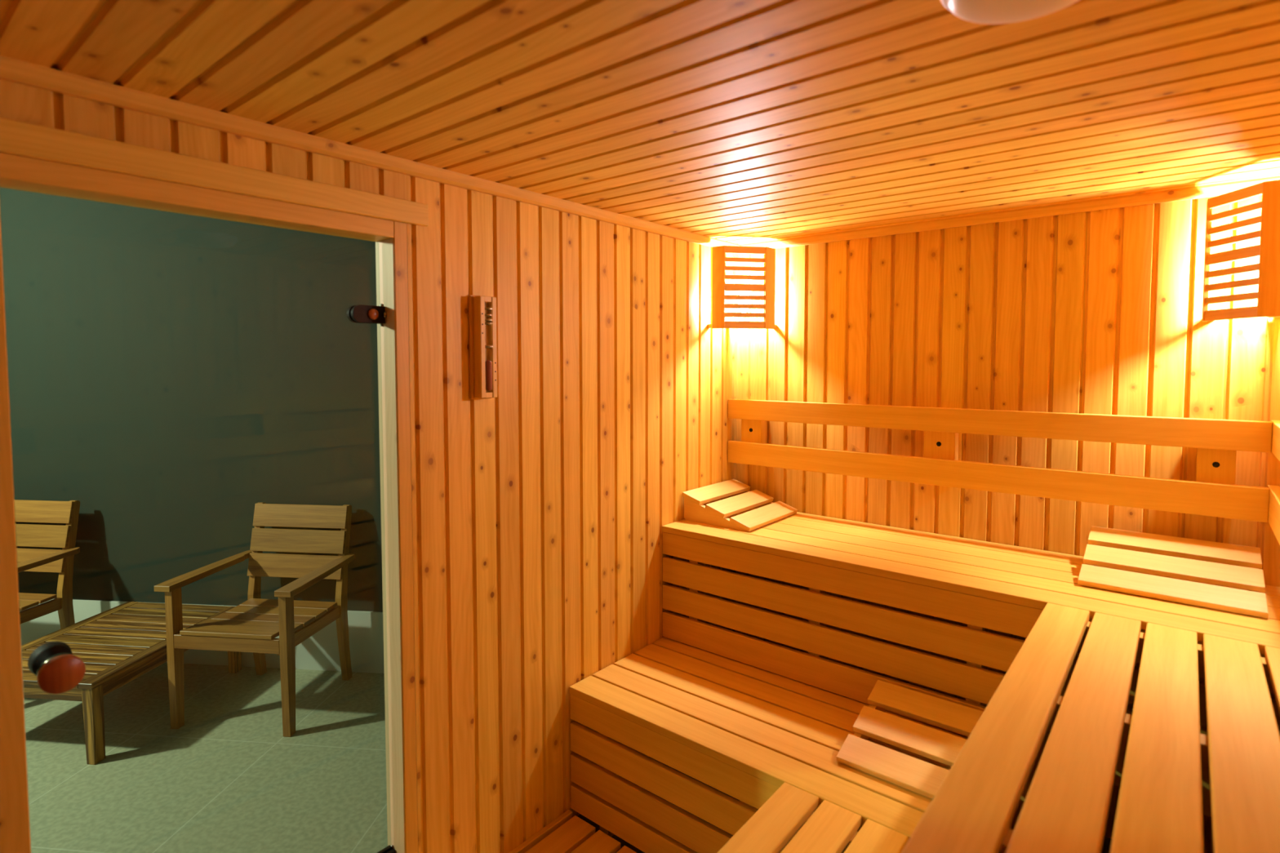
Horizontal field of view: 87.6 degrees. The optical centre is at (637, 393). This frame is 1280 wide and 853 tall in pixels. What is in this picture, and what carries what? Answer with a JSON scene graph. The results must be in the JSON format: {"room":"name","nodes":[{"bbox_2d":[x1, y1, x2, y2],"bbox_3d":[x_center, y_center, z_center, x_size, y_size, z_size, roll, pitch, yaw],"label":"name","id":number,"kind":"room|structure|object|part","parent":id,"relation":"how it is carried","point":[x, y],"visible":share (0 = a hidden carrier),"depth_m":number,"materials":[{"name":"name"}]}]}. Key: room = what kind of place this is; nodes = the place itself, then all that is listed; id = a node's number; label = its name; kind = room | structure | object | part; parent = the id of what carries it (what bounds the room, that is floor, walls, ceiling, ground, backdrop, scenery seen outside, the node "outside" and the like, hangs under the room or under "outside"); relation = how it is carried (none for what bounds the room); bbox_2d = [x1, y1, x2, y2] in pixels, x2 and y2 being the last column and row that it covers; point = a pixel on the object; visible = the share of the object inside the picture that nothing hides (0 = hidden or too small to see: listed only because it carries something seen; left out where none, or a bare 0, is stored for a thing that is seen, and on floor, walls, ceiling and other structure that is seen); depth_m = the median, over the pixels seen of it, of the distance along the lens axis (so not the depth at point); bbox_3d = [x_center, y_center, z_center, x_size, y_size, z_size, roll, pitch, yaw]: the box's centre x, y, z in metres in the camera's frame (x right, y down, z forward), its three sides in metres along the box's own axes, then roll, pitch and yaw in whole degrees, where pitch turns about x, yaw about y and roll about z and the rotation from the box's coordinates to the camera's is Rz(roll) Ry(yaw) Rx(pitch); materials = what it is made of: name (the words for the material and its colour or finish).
{"room":"sauna","nodes":[
{"label":"sauna","id":0,"kind":"room"},
{"bbox_2d":[0,186,382,612],"bbox_3d":[-1.782,0.133,3.347,4.286,2.500,0.080,0,3,6],"label":"wall","id":1,"kind":"structure","parent":0,"point":[172,375],"depth_m":3.35,"materials":[{"name":"teal paint"}]},
{"bbox_2d":[19,598,384,673],"bbox_3d":[-1.800,1.230,3.358,4.256,0.308,0.010,0,3,6],"label":"baseboard","id":2,"kind":"structure","parent":1,"relation":"attached to","point":[320,651],"depth_m":3.34,"materials":[{"name":"tile"}]},
{"bbox_2d":[24,662,387,852],"bbox_3d":[-1.983,1.502,1.497,4.285,0.050,3.773,0,3,6],"label":"floor","id":3,"kind":"structure","parent":0,"point":[228,780],"depth_m":2.53,"materials":[{"name":"green tile"}]},
{"bbox_2d":[14,499,79,629],"bbox_3d":[-3.080,0.972,3.129,0.612,0.849,0.578,0,3,7],"label":"armchair","id":4,"kind":"object","parent":3,"relation":"on","point":[60,562],"visible":0.7,"depth_m":3.31,"materials":[{"name":"brown wood"}]},
{"bbox_3d":[-2.865,1.036,3.067,0.023,0.066,0.425,0,3,7],"label":"seat rail","id":5,"kind":"part","parent":4,"relation":"part of","materials":[{"name":"brown wood"}]},
{"bbox_3d":[-2.816,0.793,3.068,0.074,0.024,0.538,0,3,7],"label":"armrest","id":6,"kind":"part","parent":4,"relation":"part of","materials":[{"name":"brown wood"}]},
{"bbox_3d":[-2.829,0.961,3.331,0.031,0.849,0.116,0,3,7],"label":"leg","id":7,"kind":"part","parent":4,"relation":"part of","materials":[{"name":"brown wood"}]},
{"bbox_2d":[22,601,241,764],"bbox_3d":[-2.337,1.243,2.982,0.628,0.320,0.808,0,3,7],"label":"table","id":8,"kind":"object","parent":3,"relation":"on","point":[117,646],"visible":0.7,"depth_m":2.86,"materials":[{"name":"brown wood"}]},
{"bbox_3d":[-2.619,1.092,3.008,0.060,0.022,0.808,0,3,7],"label":"edge rail","id":9,"kind":"part","parent":8,"relation":"part of","materials":[{"name":"brown wood"}]},
{"bbox_3d":[-2.097,1.274,2.576,0.048,0.298,0.046,0,3,7],"label":"leg","id":10,"kind":"part","parent":8,"relation":"part of","materials":[{"name":"brown wood"}]},
{"bbox_3d":[-2.055,1.095,2.941,0.060,0.022,0.808,0,3,7],"label":"edge rail","id":11,"kind":"part","parent":8,"relation":"part of","materials":[{"name":"brown wood"}]},
{"bbox_3d":[-2.008,1.236,3.322,0.048,0.298,0.046,0,3,7],"label":"leg","id":12,"kind":"part","parent":8,"relation":"part of","materials":[{"name":"brown wood"}]},
{"bbox_2d":[154,502,354,737],"bbox_3d":[-1.664,0.975,3.021,0.612,0.849,0.578,0,3,7],"label":"armchair","id":13,"kind":"object","parent":3,"relation":"on","point":[253,626],"visible":1,"depth_m":3.03,"materials":[{"name":"brown wood"}]},
{"bbox_3d":[-1.945,1.114,2.812,0.034,0.593,0.052,0,3,7],"label":"leg","id":14,"kind":"part","parent":13,"relation":"part of","materials":[{"name":"brown wood"}]},
{"bbox_3d":[-1.933,0.794,3.024,0.074,0.024,0.538,0,3,7],"label":"armrest","id":15,"kind":"part","parent":13,"relation":"part of","materials":[{"name":"brown wood"}]},
{"bbox_3d":[-1.695,1.034,2.763,0.473,0.058,0.020,0,3,7],"label":"rail","id":16,"kind":"part","parent":13,"relation":"part of","materials":[{"name":"brown wood"}]},
{"bbox_3d":[-1.860,0.963,3.276,0.031,0.849,0.116,0,3,7],"label":"leg","id":17,"kind":"part","parent":13,"relation":"part of","materials":[{"name":"brown wood"}]},
{"bbox_3d":[-1.440,1.117,2.752,0.034,0.593,0.052,0,3,7],"label":"leg","id":18,"kind":"part","parent":13,"relation":"part of","materials":[{"name":"brown wood"}]},
{"bbox_3d":[-1.448,1.040,2.958,0.023,0.066,0.425,0,3,7],"label":"seat rail","id":19,"kind":"part","parent":13,"relation":"part of","materials":[{"name":"brown wood"}]},
{"bbox_3d":[-1.399,0.797,2.960,0.074,0.024,0.538,0,3,7],"label":"armrest","id":20,"kind":"part","parent":13,"relation":"part of","materials":[{"name":"brown wood"}]},
{"bbox_3d":[-1.413,0.965,3.223,0.031,0.849,0.116,0,3,7],"label":"leg","id":21,"kind":"part","parent":13,"relation":"part of","materials":[{"name":"brown wood"}]},
{"bbox_2d":[0,79,737,852],"bbox_3d":[-0.683,0.452,1.775,0.083,2.216,3.512,2,4,40],"label":"wall","id":22,"kind":"structure","parent":0,"point":[540,507],"depth_m":2.11,"materials":[{"name":"brown wood"}]},
{"bbox_2d":[0,217,31,852],"bbox_3d":[-1.154,0.556,1.215,0.092,1.955,0.044,2,4,40],"label":"trim","id":23,"kind":"structure","parent":22,"relation":"attached to","point":[15,828],"depth_m":1.19,"materials":[{"name":"brown wood"}]},
{"bbox_2d":[0,152,393,241],"bbox_3d":[-0.903,-0.413,1.472,0.092,0.044,0.747,2,4,40],"label":"trim","id":24,"kind":"structure","parent":22,"relation":"attached to","point":[17,172],"depth_m":1.37,"materials":[{"name":"brown wood"}]},
{"bbox_2d":[0,205,395,852],"bbox_3d":[-0.909,0.537,1.529,0.112,1.848,0.738,2,4,40],"label":"door","id":25,"kind":"structure","parent":22,"relation":"in","point":[55,668],"depth_m":1.26,"materials":[{"name":"clear glass"}]},
{"bbox_3d":[-0.916,0.537,1.530,0.008,1.848,0.730,2,4,40],"label":"glass pane","id":26,"kind":"part","parent":25,"relation":"part of","materials":[{"name":"clear glass"}]},
{"bbox_3d":[-1.139,0.523,1.301,0.046,0.066,0.066,2,4,40],"label":"knob","id":27,"kind":"part","parent":25,"relation":"part of","materials":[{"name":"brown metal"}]},
{"bbox_3d":[-1.100,0.524,1.268,0.040,0.064,0.064,2,4,40],"label":"knob","id":28,"kind":"part","parent":25,"relation":"part of","materials":[{"name":"grey metal"}]},
{"bbox_3d":[-1.077,0.525,1.250,0.018,0.068,0.068,2,4,40],"label":"knob","id":29,"kind":"part","parent":25,"relation":"part of","materials":[{"name":"brown wood"}]},
{"bbox_3d":[-0.673,-0.209,1.770,0.026,0.060,0.008,2,4,40],"label":"hinge plate","id":30,"kind":"part","parent":25,"relation":"part of","materials":[{"name":"silver metal"}]},
{"bbox_2d":[0,116,428,226],"bbox_3d":[-1.038,-0.451,1.226,0.013,0.058,1.484,2,4,40],"label":"trim","id":31,"kind":"structure","parent":22,"relation":"attached to","point":[19,138],"depth_m":1.37,"materials":[{"name":"brown wood"}]},
{"bbox_2d":[0,55,740,247],"bbox_3d":[-0.612,-0.589,1.721,0.030,0.031,3.400,2,4,40],"label":"trim","id":32,"kind":"structure","parent":22,"relation":"attached to","point":[11,69],"depth_m":1.50,"materials":[{"name":"brown wood"}]},
{"bbox_2d":[375,238,405,852],"bbox_3d":[-0.665,0.548,1.810,0.088,1.911,0.005,2,4,40],"label":"trim","id":33,"kind":"structure","parent":22,"relation":"attached to","point":[384,255],"depth_m":1.80,"materials":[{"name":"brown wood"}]},
{"bbox_2d":[381,221,417,852],"bbox_3d":[-0.652,0.526,1.822,0.092,1.955,0.038,2,4,40],"label":"trim","id":34,"kind":"structure","parent":22,"relation":"attached to","point":[400,236],"depth_m":1.78,"materials":[{"name":"brown wood"}]},
{"bbox_2d":[468,294,497,399],"bbox_3d":[-0.440,-0.134,1.932,0.054,0.300,0.074,2,4,40],"label":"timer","id":35,"kind":"object","parent":22,"relation":"attached to","point":[482,309],"visible":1,"depth_m":1.92,"materials":[{"name":"brown wood"}]},
{"bbox_2d":[509,809,572,852],"bbox_3d":[-0.412,1.467,2.072,0.020,0.049,0.578,2,4,40],"label":"baseboard","id":36,"kind":"structure","parent":22,"relation":"attached to","point":[565,817],"depth_m":2.19,"materials":[{"name":"brown wood"}]},
{"bbox_2d":[707,245,776,328],"bbox_3d":[0.459,-0.453,2.882,0.212,0.345,0.257,2,4,40],"label":"lamp","id":37,"kind":"object","parent":22,"relation":"attached to","point":[719,286],"visible":1,"depth_m":2.83,"materials":[{"name":"brown wood"}]},
{"bbox_3d":[0.346,-0.450,2.822,0.058,0.345,0.012,2,3,32],"label":"panel","id":38,"kind":"part","parent":37,"relation":"part of","materials":[{"name":"brown wood"}]},
{"bbox_2d":[738,316,749,321],"bbox_3d":[0.447,-0.323,2.956,0.109,0.062,0.048,2,4,40],"label":"socket","id":39,"kind":"object","parent":37,"relation":"attached to","point":[740,318],"depth_m":2.92,"materials":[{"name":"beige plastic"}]},
{"bbox_3d":[0.471,-0.399,2.933,0.060,0.084,0.060,2,4,40],"label":"bulb","id":40,"kind":"part","parent":37,"relation":"part of","materials":[{"name":"white glass"}]},
{"bbox_3d":[0.568,-0.452,2.863,0.070,0.345,0.012,-3,4,-45],"label":"panel","id":41,"kind":"part","parent":37,"relation":"part of","materials":[{"name":"brown wood"}]},
{"bbox_2d":[0,0,1279,244],"bbox_3d":[0.097,-0.598,1.134,1.892,0.045,3.420,2,4,40],"label":"ceiling","id":42,"kind":"structure","parent":0,"point":[738,122],"depth_m":1.28,"materials":[{"name":"brown wood"}]},
{"bbox_2d":[940,0,1079,23],"bbox_3d":[0.511,-0.540,0.873,0.210,0.046,0.210,2,4,40],"label":"ceiling fixture","id":43,"kind":"object","parent":42,"relation":"attached to","point":[981,11],"visible":1,"depth_m":0.91,"materials":[{"name":"beige plastic"}]},
{"bbox_2d":[577,759,1112,852],"bbox_3d":[0.100,1.555,1.241,1.889,0.045,3.420,2,4,40],"label":"floor","id":44,"kind":"structure","parent":0,"point":[1107,842],"depth_m":2.23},
{"bbox_2d":[524,815,636,852],"bbox_3d":[-0.300,1.494,1.572,0.771,0.044,1.204,2,4,40],"label":"duckboard","id":45,"kind":"object","parent":44,"relation":"on","point":[576,835],"visible":1,"depth_m":2.15,"materials":[{"name":"brown wood"}]},
{"bbox_2d":[568,636,968,852],"bbox_3d":[0.448,1.250,2.079,1.318,0.481,0.541,2,4,40],"label":"bench","id":46,"kind":"object","parent":44,"relation":"on","point":[744,731],"visible":0.65,"depth_m":2.07,"materials":[{"name":"beige wood"}]},
{"bbox_3d":[-0.098,1.286,2.239,0.040,0.392,0.042,2,4,40],"label":"leg","id":47,"kind":"part","parent":46,"relation":"part of","materials":[{"name":"beige wood"}]},
{"bbox_2d":[835,680,983,799],"bbox_3d":[0.808,0.962,1.836,0.405,0.116,0.322,2,4,40],"label":"headrest cover","id":48,"kind":"object","parent":46,"relation":"on","point":[921,777],"visible":0.61,"depth_m":1.86,"materials":[{"name":"beige wood"}]},
{"bbox_2d":[717,782,907,852],"bbox_3d":[0.203,1.296,1.147,0.512,0.481,1.206,2,4,40],"label":"bench","id":49,"kind":"object","parent":44,"relation":"on","point":[787,822],"visible":0.85,"depth_m":1.58,"materials":[{"name":"wood"}]},
{"bbox_2d":[662,508,1279,817],"bbox_3d":[0.998,1.010,2.304,1.864,0.935,0.568,2,4,40],"label":"bench","id":50,"kind":"object","parent":44,"relation":"on","point":[980,584],"visible":0.56,"depth_m":2.18,"materials":[{"name":"brown wood"}]},
{"bbox_3d":[0.233,1.039,2.628,0.040,0.846,0.042,2,4,40],"label":"leg","id":51,"kind":"part","parent":50,"relation":"part of","materials":[{"name":"brown wood"}]},
{"bbox_2d":[681,479,797,531],"bbox_3d":[0.436,0.460,2.806,0.322,0.116,0.405,2,4,40],"label":"headrest cover","id":52,"kind":"object","parent":50,"relation":"on","point":[766,512],"visible":1,"depth_m":2.74,"materials":[{"name":"wood"}]},
{"bbox_3d":[0.618,1.055,2.310,0.040,0.846,0.042,2,4,40],"label":"leg","id":53,"kind":"part","parent":50,"relation":"part of","materials":[{"name":"brown wood"}]},
{"bbox_3d":[1.004,1.070,1.992,0.040,0.846,0.042,2,4,40],"label":"leg","id":54,"kind":"part","parent":50,"relation":"part of","materials":[{"name":"brown wood"}]},
{"bbox_2d":[1077,525,1268,618],"bbox_3d":[1.542,0.502,1.937,0.405,0.116,0.322,2,4,40],"label":"headrest cover","id":55,"kind":"object","parent":50,"relation":"on","point":[1252,602],"visible":1,"depth_m":1.91,"materials":[{"name":"beige wood"}]},
{"bbox_3d":[1.389,1.086,1.674,0.040,0.846,0.042,2,4,40],"label":"leg","id":56,"kind":"part","parent":50,"relation":"part of","materials":[{"name":"beige wood"}]},
{"bbox_2d":[901,602,1279,852],"bbox_3d":[0.775,1.076,1.000,0.543,0.935,1.726,2,4,40],"label":"bench","id":57,"kind":"object","parent":44,"relation":"on","point":[1035,773],"visible":1,"depth_m":1.13,"materials":[{"name":"wood"}]},
{"bbox_3d":[0.809,1.100,1.400,0.042,0.846,0.040,2,4,40],"label":"leg","id":58,"kind":"part","parent":57,"relation":"part of","materials":[{"name":"beige wood"}]},
{"bbox_3d":[1.128,1.080,1.785,0.042,0.846,0.040,2,4,40],"label":"leg","id":59,"kind":"part","parent":57,"relation":"part of","materials":[{"name":"beige wood"}]},
{"bbox_2d":[735,195,1279,852],"bbox_3d":[1.219,0.412,2.530,2.056,2.216,0.100,2,4,40],"label":"wall","id":60,"kind":"structure","parent":0,"point":[1100,312],"depth_m":2.34,"materials":[{"name":"brown wood"}]},
{"bbox_2d":[727,399,1272,522],"bbox_3d":[1.123,0.193,2.479,1.784,0.286,0.084,2,4,40],"label":"rail","id":61,"kind":"object","parent":60,"relation":"attached to","point":[1215,492],"visible":1,"depth_m":2.26,"materials":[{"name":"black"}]},
{"bbox_3d":[1.105,0.288,2.461,1.784,0.097,0.026,2,4,40],"label":"rail","id":62,"kind":"part","parent":61,"relation":"part of","materials":[{"name":"brown wood"}]},
{"bbox_3d":[1.104,0.095,2.452,1.784,0.087,0.026,2,4,40],"label":"rail","id":63,"kind":"part","parent":61,"relation":"part of","materials":[{"name":"brown wood"}]},
{"bbox_2d":[740,175,1279,248],"bbox_3d":[1.171,-0.626,2.433,1.871,0.031,0.030,2,4,40],"label":"trim","id":64,"kind":"structure","parent":60,"relation":"attached to","point":[1216,189],"depth_m":2.28,"materials":[{"name":"brown wood"}]},
{"bbox_2d":[1201,179,1279,321],"bbox_3d":[1.730,-0.385,1.845,0.244,0.354,0.241,2,4,40],"label":"lamp","id":65,"kind":"object","parent":60,"relation":"attached to","point":[1268,295],"visible":1,"depth_m":1.80,"materials":[{"name":"brown wood"}]},
{"bbox_3d":[1.678,-0.391,1.964,0.013,0.354,0.065,2,4,40],"label":"panel","id":66,"kind":"part","parent":65,"relation":"part of","materials":[{"name":"brown wood"}]},
{"bbox_3d":[1.686,-0.379,1.734,0.101,0.354,0.013,2,4,40],"label":"panel","id":67,"kind":"part","parent":65,"relation":"part of","materials":[{"name":"brown wood"}]},
{"bbox_3d":[0.830,0.513,0.527,0.100,2.216,3.512,2,4,40],"label":"wall","id":68,"kind":"structure","parent":0,"visible":0},
{"bbox_2d":[1267,420,1279,545],"bbox_3d":[1.136,0.265,1.030,0.084,0.286,2.296,2,4,40],"label":"rail","id":69,"kind":"object","parent":68,"relation":"attached to","point":[1273,520],"visible":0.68,"depth_m":1.79,"materials":[{"name":"brown wood"}]},
{"bbox_3d":[1.114,0.359,1.054,0.026,0.097,2.296,2,4,40],"label":"rail","id":70,"kind":"part","parent":69,"relation":"part of","materials":[{"name":"brown wood"}]},
{"bbox_3d":[1.114,0.165,1.044,0.026,0.087,2.296,2,4,40],"label":"rail","id":71,"kind":"part","parent":69,"relation":"part of","materials":[{"name":"brown wood"}]}
]}

